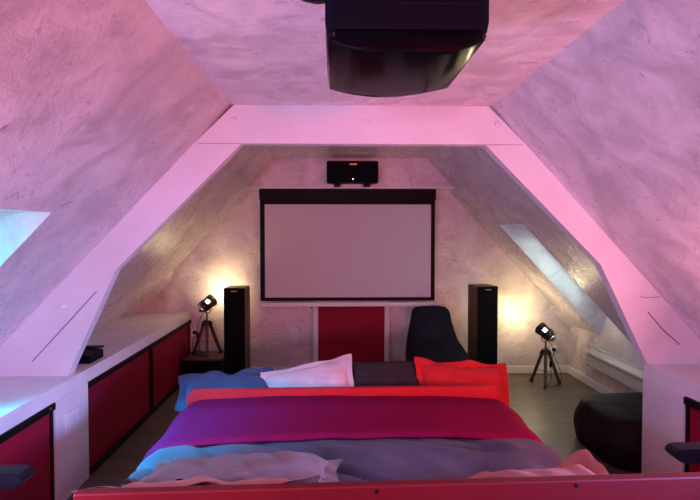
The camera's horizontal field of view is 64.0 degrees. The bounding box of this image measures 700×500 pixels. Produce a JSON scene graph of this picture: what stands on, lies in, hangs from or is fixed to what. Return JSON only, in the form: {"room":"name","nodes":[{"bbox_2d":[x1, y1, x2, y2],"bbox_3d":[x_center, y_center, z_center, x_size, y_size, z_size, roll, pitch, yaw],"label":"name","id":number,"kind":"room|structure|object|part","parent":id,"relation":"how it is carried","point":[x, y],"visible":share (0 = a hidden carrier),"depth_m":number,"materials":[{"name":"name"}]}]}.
{"room":"attic home theater","nodes":[
{"label":"attic home theater","id":0,"kind":"room"},
{"bbox_2d":[0,0,273,346],"bbox_3d":[-1.606,0.101,1.186,1.868,1.948,10.050,0,2,-2],"label":"wall","id":1,"kind":"structure","parent":0,"point":[99,99],"depth_m":2.45,"materials":[{"name":"paint"}]},
{"bbox_2d":[0,209,53,269],"bbox_3d":[-1.788,0.233,2.157,0.860,0.896,0.890,0,2,-2],"label":"window","id":2,"kind":"structure","parent":1,"relation":"in","point":[17,227],"depth_m":2.57,"materials":[{"name":"glass"}]},
{"bbox_2d":[53,382,88,499],"bbox_3d":[-2.119,1.178,3.419,0.845,0.625,0.430,0,2,-2],"label":"trim","id":3,"kind":"structure","parent":1,"relation":"attached to","point":[71,450],"depth_m":3.40,"materials":[{"name":"white paint"}]},
{"bbox_2d":[65,406,79,433],"bbox_3d":[-1.686,1.031,3.406,0.019,0.120,0.170,0,2,-2],"label":"light switch","id":4,"kind":"object","parent":3,"relation":"attached to","point":[72,418],"visible":1,"depth_m":3.38,"materials":[{"name":"white plastic"}]},
{"bbox_2d":[0,312,189,434],"bbox_3d":[-2.062,0.894,1.200,0.840,0.085,10.050,0,2,-2],"label":"countertop","id":5,"kind":"structure","parent":1,"relation":"attached to","point":[21,397],"depth_m":3.76,"materials":[{"name":"white paint"}]},
{"bbox_2d":[78,345,104,363],"bbox_3d":[-1.831,0.724,3.893,0.155,0.082,0.230,0,2,-2],"label":"box","id":6,"kind":"object","parent":5,"relation":"on","point":[91,353],"visible":0.64,"depth_m":3.87,"materials":[{"name":"black plastic"}]},
{"bbox_3d":[-1.834,0.686,3.982,0.155,0.012,0.050,0,2,-2],"label":"lid","id":7,"kind":"part","parent":6,"relation":"part of","materials":[{"name":"black plastic"}]},
{"bbox_2d":[246,187,453,188],"bbox_3d":[0.003,-0.661,5.932,2.206,0.018,0.010,0,2,-2],"label":"trim","id":8,"kind":"structure","parent":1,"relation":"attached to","point":[246,187],"depth_m":5.94,"materials":[{"name":"white paint"}]},
{"bbox_2d":[0,105,699,375],"bbox_3d":[0.021,-0.058,3.521,4.703,1.670,0.102,0,2,-2],"label":"beam","id":9,"kind":"structure","parent":1,"relation":"attached to","point":[52,341],"depth_m":3.46,"materials":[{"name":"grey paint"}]},
{"bbox_3d":[-1.499,0.060,3.492,1.662,1.435,0.086,0,2,-2],"label":"leg","id":10,"kind":"part","parent":9,"relation":"part of","materials":[{"name":"white paint"}]},
{"bbox_3d":[1.606,0.033,3.574,1.532,1.385,0.086,0,2,-2],"label":"leg","id":11,"kind":"part","parent":9,"relation":"part of","materials":[{"name":"white paint"}]},
{"bbox_2d":[67,373,640,499],"bbox_3d":[0.067,1.610,1.280,5.400,0.100,10.250,0,2,-2],"label":"floor","id":12,"kind":"structure","parent":0,"point":[548,413],"depth_m":4.68,"materials":[{"name":"wood"}]},
{"bbox_2d":[0,465,35,488],"bbox_3d":[-1.381,1.070,1.744,0.500,0.950,0.590,0,2,-2],"label":"armchair","id":13,"kind":"object","parent":12,"relation":"on","point":[11,476],"visible":1,"depth_m":1.96,"materials":[{"name":"fabric"}]},
{"bbox_2d":[0,403,55,499],"bbox_3d":[-1.958,1.222,2.049,0.614,0.625,2.320,0,2,-2],"label":"base cabinet","id":14,"kind":"object","parent":12,"relation":"on","point":[30,442],"visible":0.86,"depth_m":3.01,"materials":[{"name":"red paint"}]},
{"bbox_3d":[-1.681,0.930,2.047,0.057,0.040,2.320,0,2,-2],"label":"rail","id":15,"kind":"part","parent":14,"relation":"part of","materials":[{"name":"black metal"}]},
{"bbox_2d":[88,320,190,476],"bbox_3d":[-2.035,1.130,4.936,0.612,0.625,2.600,0,2,-2],"label":"base cabinet","id":16,"kind":"object","parent":12,"relation":"on","point":[124,396],"visible":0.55,"depth_m":4.47,"materials":[{"name":"red paint"}]},
{"bbox_3d":[-1.753,1.154,4.294,0.014,0.551,1.300,0,2,-2],"label":"door","id":17,"kind":"part","parent":16,"relation":"part of","materials":[{"name":"red paint"}]},
{"bbox_3d":[-1.761,1.426,4.953,0.051,0.032,2.600,0,2,-2],"label":"rail","id":18,"kind":"part","parent":16,"relation":"part of","materials":[{"name":"red wood"}]},
{"bbox_3d":[-1.758,0.837,4.934,0.057,0.040,2.600,0,2,-2],"label":"rail","id":19,"kind":"part","parent":16,"relation":"part of","materials":[{"name":"black metal"}]},
{"bbox_3d":[-1.778,1.113,5.593,0.014,0.551,1.300,0,2,-2],"label":"door","id":20,"kind":"part","parent":16,"relation":"part of","materials":[{"name":"red paint"}]},
{"bbox_2d":[182,351,223,374],"bbox_3d":[-1.545,1.267,6.020,0.420,0.280,0.410,0,2,-2],"label":"subwoofer","id":21,"kind":"object","parent":12,"relation":"on","point":[191,363],"visible":0.41,"depth_m":5.82,"materials":[{"name":"brown wood"}]},
{"bbox_2d":[182,361,221,374],"bbox_3d":[-1.540,1.268,5.826,0.410,0.232,0.022,0,2,-2],"label":"grille","id":22,"kind":"object","parent":21,"relation":"attached to","point":[188,367],"depth_m":5.81,"materials":[{"name":"black fabric"}]},
{"bbox_2d":[192,294,221,357],"bbox_3d":[-1.561,0.803,5.976,0.326,0.654,0.316,0,2,3],"label":"lamp","id":23,"kind":"object","parent":21,"relation":"on","point":[210,301],"visible":1,"depth_m":5.97,"materials":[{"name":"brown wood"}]},
{"bbox_3d":[-1.642,0.892,6.025,0.267,0.473,0.082,2,2,43],"label":"cord","id":24,"kind":"part","parent":23,"relation":"part of","materials":[{"name":"black metal"}]},
{"bbox_3d":[-1.622,0.942,6.020,0.160,0.367,0.038,1,2,15],"label":"leg","id":25,"kind":"part","parent":23,"relation":"part of","materials":[{"name":"brown wood"}]},
{"bbox_3d":[-1.506,0.946,5.902,0.038,0.367,0.160,0,2,-15],"label":"leg","id":26,"kind":"part","parent":23,"relation":"part of","materials":[{"name":"brown wood"}]},
{"bbox_3d":[-1.462,0.940,6.062,0.160,0.367,0.038,-2,3,-45],"label":"leg","id":27,"kind":"part","parent":23,"relation":"part of","materials":[{"name":"brown wood"}]},
{"bbox_2d":[224,285,249,374],"bbox_3d":[-1.199,0.899,5.951,0.220,1.020,0.303,0,2,0],"label":"tower speaker","id":28,"kind":"object","parent":12,"relation":"on","point":[236,297],"visible":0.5,"depth_m":5.80},
{"bbox_2d":[73,472,699,499],"bbox_3d":[0.134,1.115,2.607,2.135,0.803,1.730,0,2,-2],"label":"bed","id":29,"kind":"object","parent":12,"relation":"on","point":[682,485],"visible":0.48,"depth_m":1.78,"materials":[{"name":"red wood"}]},
{"bbox_2d":[70,475,319,492],"bbox_3d":[-0.502,0.856,1.968,0.800,0.246,0.331,0,2,-2],"label":"sheet","id":30,"kind":"object","parent":29,"relation":"on","point":[198,480],"visible":0.34,"depth_m":1.88,"materials":[{"name":"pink fabric"}]},
{"bbox_2d":[187,385,497,406],"bbox_3d":[-0.060,1.147,4.236,1.935,0.635,1.505,0,2,-2],"label":"sheet","id":31,"kind":"object","parent":29,"relation":"on","point":[473,391],"visible":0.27,"depth_m":3.48,"materials":[{"name":"red fabric"}]},
{"bbox_2d":[175,367,272,411],"bbox_3d":[-0.813,0.923,3.709,0.643,0.184,0.385,0,2,-13],"label":"pillow","id":32,"kind":"object","parent":31,"relation":"on","point":[249,377],"visible":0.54,"depth_m":3.72,"materials":[{"name":"blue fabric"}]},
{"bbox_2d":[260,354,353,387],"bbox_3d":[-0.273,0.941,3.690,0.693,0.456,0.328,0,2,1],"label":"pillow","id":33,"kind":"object","parent":31,"relation":"on","point":[337,372],"visible":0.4,"depth_m":3.73,"materials":[{"name":"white fabric"}]},
{"bbox_2d":[352,361,419,386],"bbox_3d":[0.231,0.920,3.732,0.500,0.311,0.275,0,2,-2],"label":"pillow","id":34,"kind":"object","parent":31,"relation":"on","point":[387,373],"visible":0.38,"depth_m":3.74,"materials":[{"name":"grey fabric"}]},
{"bbox_2d":[414,357,509,406],"bbox_3d":[0.752,0.940,3.723,0.662,0.415,0.333,0,2,-2],"label":"pillow","id":35,"kind":"object","parent":31,"relation":"on","point":[467,372],"visible":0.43,"depth_m":3.75,"materials":[{"name":"red fabric"}]},
{"bbox_2d":[122,438,564,486],"bbox_3d":[0.013,1.083,2.654,2.061,0.293,1.570,0,2,-2],"label":"duvet","id":36,"kind":"object","parent":29,"relation":"on","point":[386,459],"visible":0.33,"depth_m":2.62,"materials":[{"name":"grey fabric"}]},
{"bbox_2d":[119,451,342,484],"bbox_3d":[-0.435,0.893,2.270,0.800,0.144,0.490,0,2,1],"label":"pillow","id":37,"kind":"object","parent":36,"relation":"on","point":[228,467],"visible":0.7,"depth_m":2.21,"materials":[{"name":"beige fabric"}]},
{"bbox_2d":[143,395,543,460],"bbox_3d":[-0.002,1.109,3.103,2.083,0.420,0.748,0,2,-2],"label":"throw","id":38,"kind":"object","parent":36,"relation":"on","point":[209,422],"visible":0.86,"depth_m":3.06,"materials":[{"name":"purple fabric"}]},
{"bbox_2d":[455,449,608,478],"bbox_3d":[0.699,0.901,2.120,0.652,0.183,0.471,0,2,-5],"label":"pillow","id":39,"kind":"object","parent":36,"relation":"on","point":[581,462],"visible":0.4,"depth_m":2.21,"materials":[{"name":"pink fabric"}]},
{"bbox_2d":[405,306,470,362],"bbox_3d":[0.920,1.010,5.714,0.690,0.807,0.740,0,2,-2],"label":"chair","id":40,"kind":"object","parent":12,"relation":"on","point":[431,335],"visible":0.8,"depth_m":5.76,"materials":[{"name":"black fabric"}]},
{"bbox_2d":[468,284,497,364],"bbox_3d":[1.399,0.891,5.910,0.220,1.040,0.283,0,2,-10],"label":"tower speaker","id":41,"kind":"object","parent":12,"relation":"on","point":[482,298],"visible":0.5,"depth_m":5.78},
{"bbox_2d":[477,287,497,364],"bbox_3d":[1.420,0.879,5.783,0.216,1.001,0.022,0,2,-10],"label":"grille","id":42,"kind":"object","parent":41,"relation":"attached to","point":[487,297],"depth_m":5.77,"materials":[{"name":"black fabric"}]},
{"bbox_2d":[529,322,561,388],"bbox_3d":[2.115,1.085,5.926,0.486,0.654,0.304,-1,2,-31],"label":"lamp","id":43,"kind":"object","parent":12,"relation":"on","point":[542,329],"visible":1,"depth_m":5.83,"materials":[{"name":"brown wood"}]},
{"bbox_3d":[1.983,1.225,5.932,0.038,0.367,0.160,-2,2,-41],"label":"leg","id":44,"kind":"part","parent":43,"relation":"part of","materials":[{"name":"brown wood"}]},
{"bbox_3d":[2.045,1.135,5.856,0.068,0.355,0.068,1,2,19],"label":"post","id":45,"kind":"part","parent":43,"relation":"part of","materials":[{"name":"grey metal"}]},
{"bbox_3d":[2.014,1.230,5.769,0.038,0.367,0.160,1,2,19],"label":"leg","id":46,"kind":"part","parent":43,"relation":"part of","materials":[{"name":"brown wood"}]},
{"bbox_3d":[2.139,1.226,5.877,0.160,0.367,0.038,0,2,-11],"label":"leg","id":47,"kind":"part","parent":43,"relation":"part of","materials":[{"name":"brown wood"}]},
{"bbox_3d":[2.196,1.174,5.965,0.120,0.473,0.431,1,2,28],"label":"cord","id":48,"kind":"part","parent":43,"relation":"part of","materials":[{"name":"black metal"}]},
{"bbox_2d":[573,392,642,471],"bbox_3d":[2.132,1.291,4.098,0.819,0.344,0.819,0,2,-2],"label":"pouf","id":49,"kind":"object","parent":12,"relation":"on","point":[609,425],"visible":0.59,"depth_m":3.91,"materials":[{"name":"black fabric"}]},
{"bbox_2d":[664,442,699,463],"bbox_3d":[1.567,1.063,1.953,0.625,0.950,0.590,0,2,-2],"label":"armchair","id":50,"kind":"object","parent":12,"relation":"on","point":[684,452],"visible":1,"depth_m":2.15,"materials":[{"name":"fabric"}]},
{"bbox_2d":[683,397,699,471],"bbox_3d":[2.240,1.203,2.110,0.612,0.660,2.220,0,2,-2],"label":"base cabinet","id":51,"kind":"object","parent":12,"relation":"on","point":[692,419],"visible":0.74,"depth_m":3.15,"materials":[{"name":"red paint"}]},
{"bbox_3d":[1.962,0.893,2.093,0.057,0.040,2.220,0,2,-2],"label":"rail","id":52,"kind":"part","parent":51,"relation":"part of","materials":[{"name":"black metal"}]},
{"bbox_3d":[1.950,1.189,2.658,0.014,0.586,1.110,0,2,-2],"label":"door","id":53,"kind":"part","parent":51,"relation":"part of","materials":[{"name":"red paint"}]},
{"bbox_2d":[141,190,568,367],"bbox_3d":[-0.068,0.207,6.310,5.100,2.380,0.100,0,2,-2],"label":"wall","id":54,"kind":"structure","parent":0,"point":[465,254],"depth_m":6.28,"materials":[{"name":"paint"}]},
{"bbox_2d":[130,271,173,313],"bbox_3d":[-2.178,0.480,6.152,0.453,0.501,0.142,0,2,-2],"label":"trim","id":55,"kind":"structure","parent":54,"relation":"attached to","point":[166,279],"depth_m":6.14,"materials":[{"name":"paint"}]},
{"bbox_2d":[191,329,198,335],"bbox_3d":[-1.726,0.916,6.217,0.080,0.080,0.043,0,2,-2],"label":"wall socket","id":56,"kind":"object","parent":54,"relation":"attached to","point":[193,331],"visible":0.86,"depth_m":6.23,"materials":[{"name":"white plastic"}]},
{"bbox_2d":[259,189,438,306],"bbox_3d":[-0.004,-0.021,6.125,1.960,1.279,0.100,0,2,-2],"label":"projection screen","id":57,"kind":"object","parent":54,"relation":"attached to","point":[316,244],"visible":0.96,"depth_m":6.12,"materials":[{"name":"white fabric"}]},
{"bbox_2d":[247,158,451,189],"bbox_3d":[-0.001,-0.818,6.079,2.206,0.315,0.300,0,2,-2],"label":"wall","id":58,"kind":"structure","parent":54,"relation":"attached to","point":[280,172],"depth_m":5.93,"materials":[{"name":"paint"}]},
{"bbox_2d":[327,161,377,186],"bbox_3d":[0.024,-0.790,5.829,0.530,0.255,0.203,0,2,-2],"label":"speaker","id":59,"kind":"object","parent":58,"relation":"attached to","point":[365,173],"visible":1,"depth_m":5.73},
{"bbox_3d":[0.026,-0.805,5.737,0.490,0.190,0.010,0,2,-2],"label":"panel","id":60,"kind":"part","parent":59,"relation":"part of","materials":[{"name":"black plastic"}]},
{"bbox_2d":[313,301,389,361],"bbox_3d":[0.014,0.970,6.250,0.850,0.860,0.075,0,2,-2],"label":"cabinet","id":61,"kind":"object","parent":54,"relation":"in","point":[363,332],"depth_m":6.24,"materials":[{"name":"red paint"}]},
{"bbox_2d":[254,365,567,372],"bbox_3d":[0.583,1.356,6.307,3.800,0.085,0.016,0,2,-2],"label":"baseboard","id":62,"kind":"structure","parent":54,"relation":"attached to","point":[510,369],"depth_m":6.34,"materials":[{"name":"white paint"}]},
{"bbox_2d":[550,346,556,352],"bbox_3d":[2.308,1.127,6.332,0.080,0.080,0.043,0,2,-2],"label":"wall socket","id":63,"kind":"object","parent":54,"relation":"attached to","point":[554,347],"visible":0.8,"depth_m":6.34,"materials":[{"name":"white plastic"}]},
{"bbox_2d":[549,303,571,326],"bbox_3d":[2.372,0.731,6.292,0.231,0.273,0.120,0,2,-2],"label":"trim","id":64,"kind":"structure","parent":54,"relation":"attached to","point":[556,311],"depth_m":6.28,"materials":[{"name":"paint"}]},
{"bbox_2d":[145,0,623,158],"bbox_3d":[0.135,-0.869,1.202,1.655,0.100,10.050,0,2,-2],"label":"ceiling","id":65,"kind":"structure","parent":0,"point":[254,52],"depth_m":2.42,"materials":[{"name":"paint"}]},
{"bbox_2d":[301,0,488,96],"bbox_3d":[0.036,-0.663,1.602,0.570,0.338,0.628,0,2,-2],"label":"ceiling projector","id":66,"kind":"object","parent":65,"relation":"hanging from","point":[375,48],"visible":1,"depth_m":1.33,"materials":[{"name":"black plastic"}]},
{"bbox_2d":[427,0,699,339],"bbox_3d":[1.809,0.061,1.276,1.735,1.873,10.050,0,2,-2],"label":"wall","id":67,"kind":"structure","parent":0,"point":[614,115],"depth_m":2.78,"materials":[{"name":"paint"}]},
{"bbox_2d":[499,224,630,341],"bbox_3d":[2.030,0.289,5.223,1.078,1.165,0.770,0,2,-2],"label":"window","id":68,"kind":"structure","parent":67,"relation":"in","point":[523,237],"depth_m":5.58,"materials":[{"name":"glass"}]},
{"bbox_2d":[641,376,686,473],"bbox_3d":[2.233,1.158,3.435,0.655,0.665,0.430,0,2,-2],"label":"panel","id":69,"kind":"object","parent":67,"relation":"attached to","point":[663,409],"depth_m":3.44,"materials":[{"name":"white paint"}]},
{"bbox_2d":[644,363,699,401],"bbox_3d":[2.328,0.889,-0.034,0.650,0.095,7.350,0,2,-2],"label":"countertop","id":70,"kind":"structure","parent":67,"relation":"attached to","point":[684,379],"depth_m":3.35,"materials":[{"name":"white paint"}]},
{"bbox_2d":[568,309,643,392],"bbox_3d":[2.656,1.107,1.333,0.080,0.901,10.050,0,2,-2],"label":"wall","id":71,"kind":"structure","parent":0,"point":[611,340],"depth_m":5.55,"materials":[{"name":"paint"}]},
{"bbox_2d":[568,366,614,392],"bbox_3d":[2.510,1.397,5.008,0.016,0.085,2.684,0,2,-2],"label":"baseboard","id":72,"kind":"structure","parent":71,"relation":"attached to","point":[590,382],"depth_m":5.82,"materials":[{"name":"white paint"}]},
{"bbox_2d":[586,345,643,391],"bbox_3d":[2.485,1.113,5.021,0.066,0.213,1.550,0,2,-2],"label":"baseboard heater","id":73,"kind":"object","parent":71,"relation":"attached to","point":[630,375],"visible":0.61,"depth_m":5.17,"materials":[{"name":"white metal"}]},
{"bbox_2d":[588,354,642,381],"bbox_3d":[2.456,1.094,5.020,0.008,0.020,1.430,0,2,-2],"label":"grille","id":74,"kind":"object","parent":73,"relation":"attached to","point":[627,373],"depth_m":5.15,"materials":[{"name":"grey metal"}]}
]}

